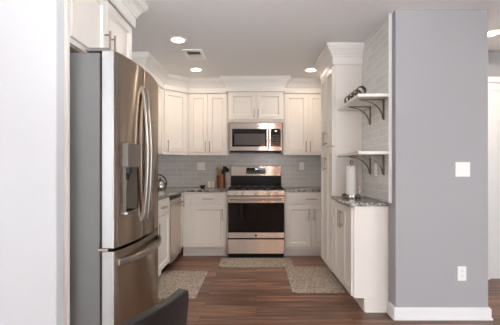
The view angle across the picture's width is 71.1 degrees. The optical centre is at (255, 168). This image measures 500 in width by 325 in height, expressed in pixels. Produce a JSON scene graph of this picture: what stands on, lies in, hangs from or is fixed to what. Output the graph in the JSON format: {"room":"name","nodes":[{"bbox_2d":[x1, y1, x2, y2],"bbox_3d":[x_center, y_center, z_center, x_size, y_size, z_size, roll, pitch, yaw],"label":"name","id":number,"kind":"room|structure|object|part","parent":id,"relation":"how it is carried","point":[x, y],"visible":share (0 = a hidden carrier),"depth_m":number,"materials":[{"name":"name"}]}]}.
{"room":"kitchen","nodes":[
{"label":"kitchen","id":0,"kind":"room"},
{"bbox_2d":[0,0,63,324],"bbox_3d":[-2.074,-0.032,1.698,2.252,2.464,0.075,0,0,0],"label":"wall","id":1,"kind":"structure","parent":0,"point":[31,31],"depth_m":1.66,"materials":[{"name":"white paint"}]},
{"bbox_2d":[230,152,280,153],"bbox_3d":[0.084,-0.032,5.370,3.528,2.464,0.100,0,0,0],"label":"wall","id":2,"kind":"structure","parent":0,"point":[230,152],"depth_m":5.32,"materials":[{"name":"white paint"}]},
{"bbox_2d":[158,88,187,154],"bbox_3d":[-1.274,-0.645,5.005,0.609,0.918,0.629,0,0,0],"label":"upper cabinet","id":3,"kind":"object","parent":2,"relation":"attached to","point":[174,104],"visible":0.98,"depth_m":4.83,"materials":[{"name":"paint"}]},
{"bbox_3d":[-1.121,-0.202,4.843,0.022,0.032,0.386,0,0,45],"label":"light rail","id":4,"kind":"part","parent":3,"relation":"part of","materials":[{"name":"paint"}]},
{"bbox_2d":[197,162,204,169],"bbox_3d":[-0.832,-0.032,5.304,0.116,0.116,0.008,0,0,0],"label":"power outlet","id":5,"kind":"object","parent":2,"relation":"attached to","point":[200,165],"visible":1,"depth_m":5.30,"materials":[{"name":"white plastic"}]},
{"bbox_2d":[188,92,229,154],"bbox_3d":[-0.678,-0.645,5.124,0.579,0.918,0.390,0,0,0],"label":"upper cabinet","id":6,"kind":"object","parent":2,"relation":"attached to","point":[208,125],"visible":0.98,"depth_m":4.98,"materials":[{"name":"paint"}]},
{"bbox_3d":[-0.820,-0.642,4.980,0.264,0.825,0.020,0,0,0],"label":"door","id":7,"kind":"part","parent":6,"relation":"part of","materials":[{"name":"paint"}]},
{"bbox_3d":[-0.678,-0.202,4.987,0.579,0.032,0.022,0,0,0],"label":"light rail","id":8,"kind":"part","parent":6,"relation":"part of","materials":[{"name":"paint"}]},
{"bbox_3d":[-0.547,-0.642,4.980,0.270,0.825,0.020,0,0,0],"label":"door","id":9,"kind":"part","parent":6,"relation":"part of","materials":[{"name":"paint"}]},
{"bbox_2d":[158,154,320,186],"bbox_3d":[-0.236,0.045,5.314,2.688,0.510,0.012,0,0,0],"label":"backsplash","id":10,"kind":"structure","parent":2,"relation":"attached to","point":[178,170],"depth_m":5.31,"materials":[{"name":"grey tile"}]},
{"bbox_2d":[228,92,282,123],"bbox_3d":[-0.003,-0.871,5.069,0.768,0.466,0.500,0,0,0],"label":"upper cabinet","id":11,"kind":"object","parent":2,"relation":"attached to","point":[243,107],"visible":0.98,"depth_m":4.87,"materials":[{"name":"paint"}]},
{"bbox_3d":[-0.189,-0.868,4.870,0.373,0.375,0.020,0,0,0],"label":"door","id":12,"kind":"part","parent":11,"relation":"part of","materials":[{"name":"paint"}]},
{"bbox_2d":[229,123,281,152],"bbox_3d":[-0.003,-0.432,5.079,0.738,0.404,0.454,0,0,0],"label":"microwave","id":13,"kind":"object","parent":11,"relation":"attached to","point":[243,137],"visible":1,"depth_m":4.89,"materials":[{"name":"grey metal"}]},
{"bbox_3d":[-0.100,-0.439,4.904,0.544,0.386,0.022,0,0,0],"label":"door","id":14,"kind":"part","parent":13,"relation":"part of","materials":[{"name":"silver metal"}]},
{"bbox_3d":[-0.092,-0.428,4.892,0.485,0.248,0.004,0,0,0],"label":"glass","id":15,"kind":"part","parent":13,"relation":"part of","materials":[{"name":"black glass"}]},
{"bbox_3d":[0.176,-0.428,4.876,0.024,0.273,0.048,0,0,0],"label":"handle","id":16,"kind":"part","parent":13,"relation":"part of","materials":[{"name":"silver metal"}]},
{"bbox_3d":[0.270,-0.439,4.905,0.192,0.386,0.020,0,0,0],"label":"control panel","id":17,"kind":"part","parent":13,"relation":"part of","materials":[{"name":"silver metal"}]},
{"bbox_3d":[0.190,-0.868,4.870,0.371,0.375,0.020,0,0,0],"label":"door","id":18,"kind":"part","parent":11,"relation":"part of","materials":[{"name":"paint"}]},
{"bbox_2d":[299,162,303,169],"bbox_3d":[0.692,-0.034,5.304,0.070,0.116,0.008,0,0,0],"label":"power outlet","id":19,"kind":"object","parent":2,"relation":"attached to","point":[301,164],"visible":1,"depth_m":5.30,"materials":[{"name":"white plastic"}]},
{"bbox_2d":[281,94,322,154],"bbox_3d":[0.745,-0.645,5.124,0.724,0.918,0.390,0,0,0],"label":"upper cabinet","id":20,"kind":"object","parent":2,"relation":"attached to","point":[301,126],"visible":0.79,"depth_m":4.98,"materials":[{"name":"paint"}]},
{"bbox_3d":[0.573,-0.642,4.980,0.325,0.825,0.020,0,0,0],"label":"door","id":21,"kind":"part","parent":20,"relation":"part of","materials":[{"name":"paint"}]},
{"bbox_3d":[0.745,-0.202,4.987,0.724,0.032,0.022,0,0,0],"label":"light rail","id":22,"kind":"part","parent":20,"relation":"part of","materials":[{"name":"paint"}]},
{"bbox_3d":[0.903,-0.642,4.980,0.325,0.825,0.020,0,0,0],"label":"door","id":23,"kind":"part","parent":20,"relation":"part of","materials":[{"name":"paint"}]},
{"bbox_2d":[132,0,499,77],"bbox_3d":[0.400,-1.314,0.860,7.400,0.100,9.120,0,0,0],"label":"ceiling","id":24,"kind":"structure","parent":0,"point":[235,37],"depth_m":3.14,"materials":[{"name":"paint"}]},
{"bbox_2d":[169,36,186,42],"bbox_3d":[-0.766,-1.259,3.440,0.180,0.010,0.180,0,0,0],"label":"recessed light","id":25,"kind":"object","parent":24,"relation":"in","point":[175,39],"visible":1,"depth_m":3.41,"materials":[{"name":"white plastic"}]},
{"bbox_2d":[172,38,183,42],"bbox_3d":[-0.766,-1.259,3.440,0.122,0.005,0.122,0,0,-15],"label":"diffuser","id":26,"kind":"object","parent":25,"relation":"attached to","point":[175,40],"depth_m":3.44,"materials":[{"name":"white plastic"}]},
{"bbox_2d":[182,49,205,59],"bbox_3d":[-0.680,-1.259,3.880,0.210,0.010,0.340,0,0,0],"label":"ceiling vent","id":27,"kind":"object","parent":24,"relation":"in","point":[191,54],"visible":1,"depth_m":3.87,"materials":[{"name":"white plastic"}]},
{"bbox_2d":[189,67,202,71],"bbox_3d":[-0.766,-1.259,4.470,0.180,0.010,0.180,0,0,0],"label":"recessed light","id":28,"kind":"object","parent":24,"relation":"in","point":[195,69],"visible":1,"depth_m":4.45,"materials":[{"name":"white plastic"}]},
{"bbox_2d":[304,68,316,71],"bbox_3d":[0.705,-1.259,4.490,0.180,0.010,0.180,0,0,0],"label":"recessed light","id":29,"kind":"object","parent":24,"relation":"in","point":[306,69],"visible":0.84,"depth_m":4.49,"materials":[{"name":"white plastic"}]},
{"bbox_2d":[488,29,499,36],"bbox_3d":[2.200,-1.259,3.270,0.180,0.010,0.180,0,0,0],"label":"recessed light","id":30,"kind":"object","parent":24,"relation":"in","point":[494,32],"visible":0.58,"depth_m":3.24,"materials":[{"name":"white plastic"}]},
{"bbox_2d":[488,31,498,35],"bbox_3d":[2.200,-1.259,3.270,0.122,0.005,0.122,0,0,-15],"label":"diffuser","id":31,"kind":"object","parent":30,"relation":"attached to","point":[490,33],"depth_m":3.26,"materials":[{"name":"white"}]},
{"bbox_2d":[158,247,499,324],"bbox_3d":[0.400,1.250,0.860,7.400,0.100,9.120,0,0,0],"label":"floor","id":32,"kind":"structure","parent":0,"point":[226,296],"depth_m":3.15,"materials":[{"name":"brown wood"}]},
{"bbox_2d":[64,0,69,324],"bbox_3d":[-1.258,0.048,1.748,0.643,2.304,0.023,0,0,0],"label":"end panel","id":33,"kind":"object","parent":32,"relation":"on","point":[66,2],"visible":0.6,"depth_m":1.74,"materials":[{"name":"paint"}]},
{"bbox_2d":[70,48,160,324],"bbox_3d":[-1.084,0.287,2.204,0.912,1.826,0.813,0,0,0],"label":"refrigerator","id":34,"kind":"object","parent":32,"relation":"on","point":[115,240],"visible":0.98,"depth_m":1.81,"materials":[{"name":"silver metal"}]},
{"bbox_3d":[-0.738,-0.097,1.968,0.108,1.018,0.337,0,0,0],"label":"door","id":35,"kind":"part","parent":34,"relation":"part of","materials":[{"name":"silver metal"}]},
{"bbox_3d":[-0.737,0.772,2.205,0.110,0.685,0.810,0,0,0],"label":"freezer drawer","id":36,"kind":"part","parent":34,"relation":"part of","materials":[{"name":"silver metal"}]},
{"bbox_3d":[-0.709,-0.071,1.962,0.072,0.133,0.187,0,0,0],"label":"control panel","id":37,"kind":"part","parent":34,"relation":"part of","materials":[{"name":"silver metal"}]},
{"bbox_3d":[-0.679,0.495,2.185,0.102,0.036,0.706,0,0,0],"label":"handle","id":38,"kind":"part","parent":34,"relation":"part of","materials":[{"name":"silver metal"}]},
{"bbox_3d":[-0.667,-0.090,2.098,0.058,0.812,0.030,0,0,0],"label":"handle","id":39,"kind":"part","parent":34,"relation":"part of","materials":[{"name":"silver metal"}]},
{"bbox_3d":[-0.669,-0.090,2.182,0.050,0.812,0.030,0,0,0],"label":"handle","id":40,"kind":"part","parent":34,"relation":"part of","materials":[{"name":"silver metal"}]},
{"bbox_3d":[-0.737,-0.097,2.377,0.110,1.018,0.467,0,0,0],"label":"door","id":41,"kind":"part","parent":34,"relation":"part of","materials":[{"name":"silver metal"}]},
{"bbox_2d":[119,288,188,324],"bbox_3d":[-0.504,0.789,1.004,0.516,0.825,0.452,0,0,24],"label":"dining chair","id":42,"kind":"object","parent":32,"relation":"on","point":[173,310],"visible":1,"depth_m":0.98,"materials":[{"name":"grey fabric"}]},
{"bbox_2d":[158,197,169,276],"bbox_3d":[-1.259,0.757,3.341,0.639,0.885,1.282,0,0,0],"label":"base cabinet","id":43,"kind":"object","parent":32,"relation":"on","point":[163,204],"visible":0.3,"depth_m":3.76,"materials":[{"name":"paint"}]},
{"bbox_3d":[-0.990,0.409,3.659,0.020,0.162,0.625,0,0,0],"label":"drawer","id":44,"kind":"part","parent":43,"relation":"part of","materials":[{"name":"paint"}]},
{"bbox_2d":[158,187,228,199],"bbox_3d":[-0.983,0.300,4.003,1.194,0.030,2.607,0,0,0],"label":"countertop","id":45,"kind":"structure","parent":43,"relation":"on","point":[170,191],"depth_m":4.67,"materials":[{"name":"stone"}]},
{"bbox_2d":[158,174,166,189],"bbox_3d":[-1.277,0.180,4.628,0.200,0.206,0.172,0,0,34],"label":"kettle","id":46,"kind":"object","parent":45,"relation":"on","point":[162,185],"visible":0.67,"depth_m":4.57,"materials":[{"name":"silver metal"}]},
{"bbox_2d":[217,175,225,187],"bbox_3d":[-0.512,0.193,5.140,0.135,0.183,0.135,0,0,0],"label":"utensil crock","id":47,"kind":"object","parent":45,"relation":"on","point":[221,179],"visible":1,"depth_m":5.08,"materials":[{"name":"brown wood"}]},
{"bbox_2d":[162,193,183,272],"bbox_3d":[-1.222,0.759,4.272,0.595,0.881,0.575,0,0,0],"label":"dishwasher","id":48,"kind":"object","parent":32,"relation":"on","point":[175,200],"visible":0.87,"depth_m":4.23,"materials":[{"name":"grey metal"}]},
{"bbox_3d":[-1.077,1.150,4.272,0.015,0.100,0.569,0,0,0],"label":"kick plate","id":49,"kind":"part","parent":48,"relation":"part of","materials":[{"name":"black metal"}]},
{"bbox_3d":[-0.986,0.725,4.272,0.028,0.720,0.569,0,0,0],"label":"door","id":50,"kind":"part","parent":48,"relation":"part of","materials":[{"name":"silver metal"}]},
{"bbox_2d":[181,193,183,248],"bbox_3d":[-1.259,0.757,4.934,0.639,0.885,0.743,0,0,0],"label":"base cabinet","id":51,"kind":"object","parent":32,"relation":"on","point":[182,195],"visible":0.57,"depth_m":4.61,"materials":[{"name":"paint"}]},
{"bbox_3d":[-0.990,0.693,4.629,0.020,0.730,0.122,0,0,0],"label":"door","id":52,"kind":"part","parent":51,"relation":"part of","materials":[{"name":"paint"}]},
{"bbox_2d":[158,271,207,298],"bbox_3d":[-0.807,1.194,3.630,0.505,0.010,0.860,0,0,0],"label":"rug","id":53,"kind":"object","parent":32,"relation":"on","point":[169,282],"visible":0.79,"depth_m":3.64,"materials":[{"name":"beige carpet"}]},
{"bbox_2d":[183,192,227,255],"bbox_3d":[-0.692,0.757,4.983,0.612,0.885,0.647,0,0,0],"label":"base cabinet","id":54,"kind":"object","parent":32,"relation":"on","point":[205,214],"visible":0.96,"depth_m":4.71,"materials":[{"name":"paint"}]},
{"bbox_3d":[-0.640,0.409,4.710,0.451,0.162,0.020,0,0,0],"label":"drawer","id":55,"kind":"part","parent":54,"relation":"part of","materials":[{"name":"paint"}]},
{"bbox_3d":[-0.640,0.777,4.710,0.451,0.561,0.020,0,0,0],"label":"door","id":56,"kind":"part","parent":54,"relation":"part of","materials":[{"name":"paint"}]},
{"bbox_2d":[227,166,284,257],"bbox_3d":[0.000,0.582,4.949,0.760,1.236,0.703,0,0,0],"label":"gas range","id":57,"kind":"object","parent":32,"relation":"on","point":[255,194],"visible":1,"depth_m":4.66,"materials":[{"name":"silver metal"}]},
{"bbox_3d":[0.000,0.651,4.670,0.756,0.554,0.030,0,0,0],"label":"oven door","id":58,"kind":"part","parent":57,"relation":"part of","materials":[{"name":"black glass"}]},
{"bbox_3d":[0.000,0.408,4.627,0.706,0.025,0.059,0,0,0],"label":"handle","id":59,"kind":"part","parent":57,"relation":"part of","materials":[{"name":"silver metal"}]},
{"bbox_3d":[0.000,1.042,4.670,0.756,0.188,0.030,0,0,0],"label":"drawer","id":60,"kind":"part","parent":57,"relation":"part of","materials":[{"name":"silver metal"}]},
{"bbox_2d":[228,188,283,189],"bbox_3d":[0.000,0.296,4.942,0.760,0.021,0.555,0,0,0],"label":"cooktop","id":61,"kind":"object","parent":57,"relation":"in","point":[229,188],"depth_m":4.72,"materials":[{"name":"black metal"}]},
{"bbox_3d":[0.000,0.325,4.676,0.760,0.074,0.057,0,0,0],"label":"control panel","id":62,"kind":"part","parent":57,"relation":"part of","materials":[{"name":"silver metal"}]},
{"bbox_2d":[218,258,293,267],"bbox_3d":[0.002,1.194,4.436,0.920,0.010,0.432,0,0,0],"label":"rug","id":63,"kind":"object","parent":32,"relation":"on","point":[225,262],"visible":0.98,"depth_m":4.37,"materials":[{"name":"beige carpet"}]},
{"bbox_2d":[284,192,320,255],"bbox_3d":[0.746,0.757,4.983,0.720,0.885,0.647,0,0,0],"label":"base cabinet","id":64,"kind":"object","parent":32,"relation":"on","point":[302,210],"visible":0.75,"depth_m":4.71,"materials":[{"name":"paint"}]},
{"bbox_3d":[0.576,0.777,4.710,0.323,0.561,0.020,0,0,0],"label":"door","id":65,"kind":"part","parent":64,"relation":"part of","materials":[{"name":"paint"}]},
{"bbox_2d":[283,187,320,191],"bbox_3d":[0.747,0.300,4.991,0.721,0.030,0.632,0,0,0],"label":"countertop","id":66,"kind":"structure","parent":64,"relation":"on","point":[286,189],"depth_m":4.71,"materials":[{"name":"stone"}]},
{"bbox_3d":[0.740,0.409,4.710,0.652,0.162,0.020,0,0,0],"label":"drawer","id":67,"kind":"part","parent":64,"relation":"part of","materials":[{"name":"paint"}]},
{"bbox_3d":[0.904,0.777,4.710,0.323,0.561,0.020,0,0,0],"label":"door","id":68,"kind":"part","parent":64,"relation":"part of","materials":[{"name":"paint"}]},
{"bbox_2d":[285,267,344,292],"bbox_3d":[0.608,1.194,3.800,0.520,0.010,0.880,0,0,0],"label":"rug","id":69,"kind":"object","parent":32,"relation":"on","point":[301,279],"visible":1,"depth_m":3.71,"materials":[{"name":"beige carpet"}]},
{"bbox_2d":[321,65,363,284],"bbox_3d":[0.925,0.048,3.912,0.364,2.304,0.636,0,0,0],"label":"pantry cabinet","id":70,"kind":"object","parent":32,"relation":"on","point":[341,131],"visible":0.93,"depth_m":3.60,"materials":[{"name":"paint"}]},
{"bbox_3d":[0.794,0.427,4.068,0.020,1.285,0.300,0,0,0],"label":"door","id":71,"kind":"part","parent":70,"relation":"part of","materials":[{"name":"paint"}]},
{"bbox_3d":[0.794,-0.645,4.068,0.020,0.820,0.300,0,0,0],"label":"door","id":72,"kind":"part","parent":70,"relation":"part of","materials":[{"name":"paint"}]},
{"bbox_3d":[0.794,-0.645,3.762,0.020,0.820,0.300,0,0,0],"label":"door","id":73,"kind":"part","parent":70,"relation":"part of","materials":[{"name":"paint"}]},
{"bbox_3d":[0.794,0.427,3.762,0.020,1.285,0.300,0,0,0],"label":"door","id":74,"kind":"part","parent":70,"relation":"part of","materials":[{"name":"paint"}]},
{"bbox_2d":[314,42,364,79],"bbox_3d":[0.913,-1.163,3.915,0.394,0.201,0.806,0,0,0],"label":"trim","id":75,"kind":"structure","parent":70,"relation":"attached to","point":[333,53],"depth_m":3.58,"materials":[{"name":"paint"}]},
{"bbox_3d":[0.952,-0.389,3.597,0.272,1.346,0.006,0,0,0],"label":"panel","id":76,"kind":"part","parent":70,"relation":"part of","materials":[{"name":"paint"}]},
{"bbox_2d":[334,201,388,312],"bbox_3d":[0.933,0.757,3.255,0.351,0.885,0.686,0,0,0],"label":"base cabinet","id":77,"kind":"object","parent":32,"relation":"on","point":[361,233],"visible":0.95,"depth_m":2.92,"materials":[{"name":"paint"}]},
{"bbox_3d":[0.808,0.702,3.413,0.020,0.737,0.339,0,0,0],"label":"door","id":78,"kind":"part","parent":77,"relation":"part of","materials":[{"name":"paint"}]},
{"bbox_3d":[0.808,0.702,3.087,0.020,0.737,0.301,0,0,0],"label":"door","id":79,"kind":"part","parent":77,"relation":"part of","materials":[{"name":"paint"}]},
{"bbox_2d":[331,196,386,205],"bbox_3d":[0.930,0.300,3.248,0.317,0.030,0.699,0,0,0],"label":"countertop","id":80,"kind":"structure","parent":77,"relation":"on","point":[363,201],"depth_m":3.00,"materials":[{"name":"stone"}]},
{"bbox_2d":[342,160,360,198],"bbox_3d":[0.918,0.102,3.370,0.176,0.364,0.176,0,0,0],"label":"paper towel holder","id":81,"kind":"object","parent":80,"relation":"on","point":[356,196],"visible":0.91,"depth_m":3.31,"materials":[{"name":"silver metal"}]},
{"bbox_2d":[346,166,355,194],"bbox_3d":[0.918,0.127,3.370,0.092,0.290,0.092,0,0,0],"label":"paper towel roll","id":82,"kind":"object","parent":81,"relation":"on","point":[350,170],"visible":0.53,"depth_m":3.33,"materials":[{"name":"white paper"}]},
{"bbox_3d":[1.010,1.193,2.918,0.195,0.014,0.012,0,0,0],"label":"trim","id":83,"kind":"part","parent":77,"relation":"part of","materials":[{"name":"paint"}]},
{"bbox_2d":[367,10,487,306],"bbox_3d":[1.479,-0.032,4.053,0.738,2.464,2.535,0,0,0],"label":"wall","id":84,"kind":"structure","parent":0,"point":[438,219],"depth_m":2.79,"materials":[{"name":"grey paint"}]},
{"bbox_2d":[338,94,387,124],"bbox_3d":[0.963,-0.512,3.228,0.253,0.200,0.726,0,0,0],"label":"wall shelf","id":85,"kind":"object","parent":84,"relation":"attached to","point":[360,102],"visible":1,"depth_m":3.13,"materials":[{"name":"paint"}]},
{"bbox_2d":[344,86,365,102],"bbox_3d":[0.891,-0.654,3.170,0.080,0.084,0.480,0,0,0],"label":"metal rack","id":86,"kind":"object","parent":85,"relation":"on","point":[357,90],"visible":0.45,"depth_m":3.09,"materials":[{"name":"metal"}]},
{"bbox_2d":[338,151,387,174],"bbox_3d":[0.963,-0.040,3.228,0.253,0.200,0.726,0,0,0],"label":"wall shelf","id":87,"kind":"object","parent":84,"relation":"attached to","point":[369,154],"visible":1,"depth_m":2.97,"materials":[{"name":"paint"}]},
{"bbox_2d":[362,18,387,202],"bbox_3d":[1.100,-0.481,3.235,0.020,1.530,0.731,0,0,0],"label":"backsplash","id":88,"kind":"structure","parent":84,"relation":"attached to","point":[375,53],"depth_m":3.17,"materials":[{"name":"tile"}]},
{"bbox_2d":[374,164,376,175],"bbox_3d":[1.086,0.015,3.180,0.008,0.116,0.070,0,0,0],"label":"wall switch","id":89,"kind":"object","parent":84,"relation":"attached to","point":[375,165],"visible":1,"depth_m":3.17,"materials":[{"name":"white plastic"}]},
{"bbox_2d":[364,13,391,202],"bbox_3d":[1.097,-0.490,3.183,0.026,1.548,0.655,0,0,0],"label":"trim","id":90,"kind":"structure","parent":84,"relation":"attached to","point":[389,16],"depth_m":2.85,"materials":[{"name":"paint"}]},
{"bbox_2d":[386,301,492,319],"bbox_3d":[1.479,1.153,3.023,0.786,0.094,0.524,0,0,0],"label":"baseboard","id":91,"kind":"structure","parent":84,"relation":"attached to","point":[396,313],"depth_m":2.77,"materials":[{"name":"paint"}]},
{"bbox_2d":[458,266,465,280],"bbox_3d":[1.637,0.836,2.781,0.070,0.116,0.008,0,0,0],"label":"power outlet","id":92,"kind":"object","parent":84,"relation":"attached to","point":[461,269],"visible":1,"depth_m":2.78,"materials":[{"name":"white plastic"}]},
{"bbox_2d":[455,162,469,176],"bbox_3d":[1.643,0.009,2.781,0.116,0.116,0.008,0,0,0],"label":"wall switch","id":93,"kind":"object","parent":84,"relation":"attached to","point":[462,169],"visible":1,"depth_m":2.78,"materials":[{"name":"white plastic"}]},
{"bbox_2d":[488,52,499,76],"bbox_3d":[2.924,-0.032,3.840,2.152,2.464,0.100,0,0,0],"label":"wall","id":94,"kind":"structure","parent":0,"point":[493,57],"depth_m":3.79,"materials":[{"name":"grey paint"}]},
{"bbox_2d":[488,77,499,279],"bbox_3d":[2.900,0.105,3.749,1.080,2.190,0.082,0,0,0],"label":"door","id":95,"kind":"structure","parent":94,"relation":"in","point":[493,82],"depth_m":3.78,"materials":[{"name":"paint"}]},
{"bbox_3d":[-1.630,-0.032,3.528,0.100,2.464,3.585,0,0,0],"label":"wall","id":96,"kind":"structure","parent":0,"visible":0},
{"bbox_2d":[70,0,131,59],"bbox_3d":[-1.235,-0.872,2.201,0.688,0.464,0.878,0,0,0],"label":"upper cabinet","id":97,"kind":"object","parent":96,"relation":"attached to","point":[93,23],"visible":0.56,"depth_m":2.09,"materials":[{"name":"paint"}]},
{"bbox_3d":[-1.276,-0.643,2.201,0.607,0.006,0.874,0,0,0],"label":"panel","id":98,"kind":"part","parent":97,"relation":"part of","materials":[{"name":"beige wood"}]},
{"bbox_3d":[-0.942,-0.864,1.982,0.020,0.383,0.415,0,0,0],"label":"door","id":99,"kind":"part","parent":97,"relation":"part of","materials":[{"name":"paint"}]},
{"bbox_3d":[-0.912,-0.765,2.155,0.041,0.155,0.013,0,0,0],"label":"handle","id":100,"kind":"part","parent":97,"relation":"part of","materials":[{"name":"silver metal"}]},
{"bbox_3d":[-0.912,-0.765,2.231,0.041,0.155,0.013,0,0,0],"label":"handle","id":101,"kind":"part","parent":97,"relation":"part of","materials":[{"name":"silver metal"}]},
{"bbox_3d":[-0.942,-0.864,2.413,0.020,0.383,0.434,0,0,0],"label":"door","id":102,"kind":"part","parent":97,"relation":"part of","materials":[{"name":"paint"}]},
{"bbox_2d":[109,0,147,27],"bbox_3d":[-1.212,-1.163,2.236,0.736,0.201,0.983,0,0,0],"label":"trim","id":103,"kind":"structure","parent":97,"relation":"attached to","point":[130,10],"depth_m":2.53,"materials":[{"name":"paint"}]},
{"bbox_2d":[158,85,161,153],"bbox_3d":[-1.394,-0.645,4.284,0.370,0.918,0.808,0,0,0],"label":"upper cabinet","id":104,"kind":"object","parent":96,"relation":"attached to","point":[159,87],"visible":0.1,"depth_m":4.58,"materials":[{"name":"paint"}]},
{"bbox_2d":[132,52,320,93],"bbox_3d":[-0.403,-1.163,4.702,2.913,0.201,0.976,0,0,-26],"label":"trim","id":105,"kind":"structure","parent":104,"relation":"attached to","point":[224,84],"depth_m":4.84,"materials":[{"name":"paint"}]}
]}

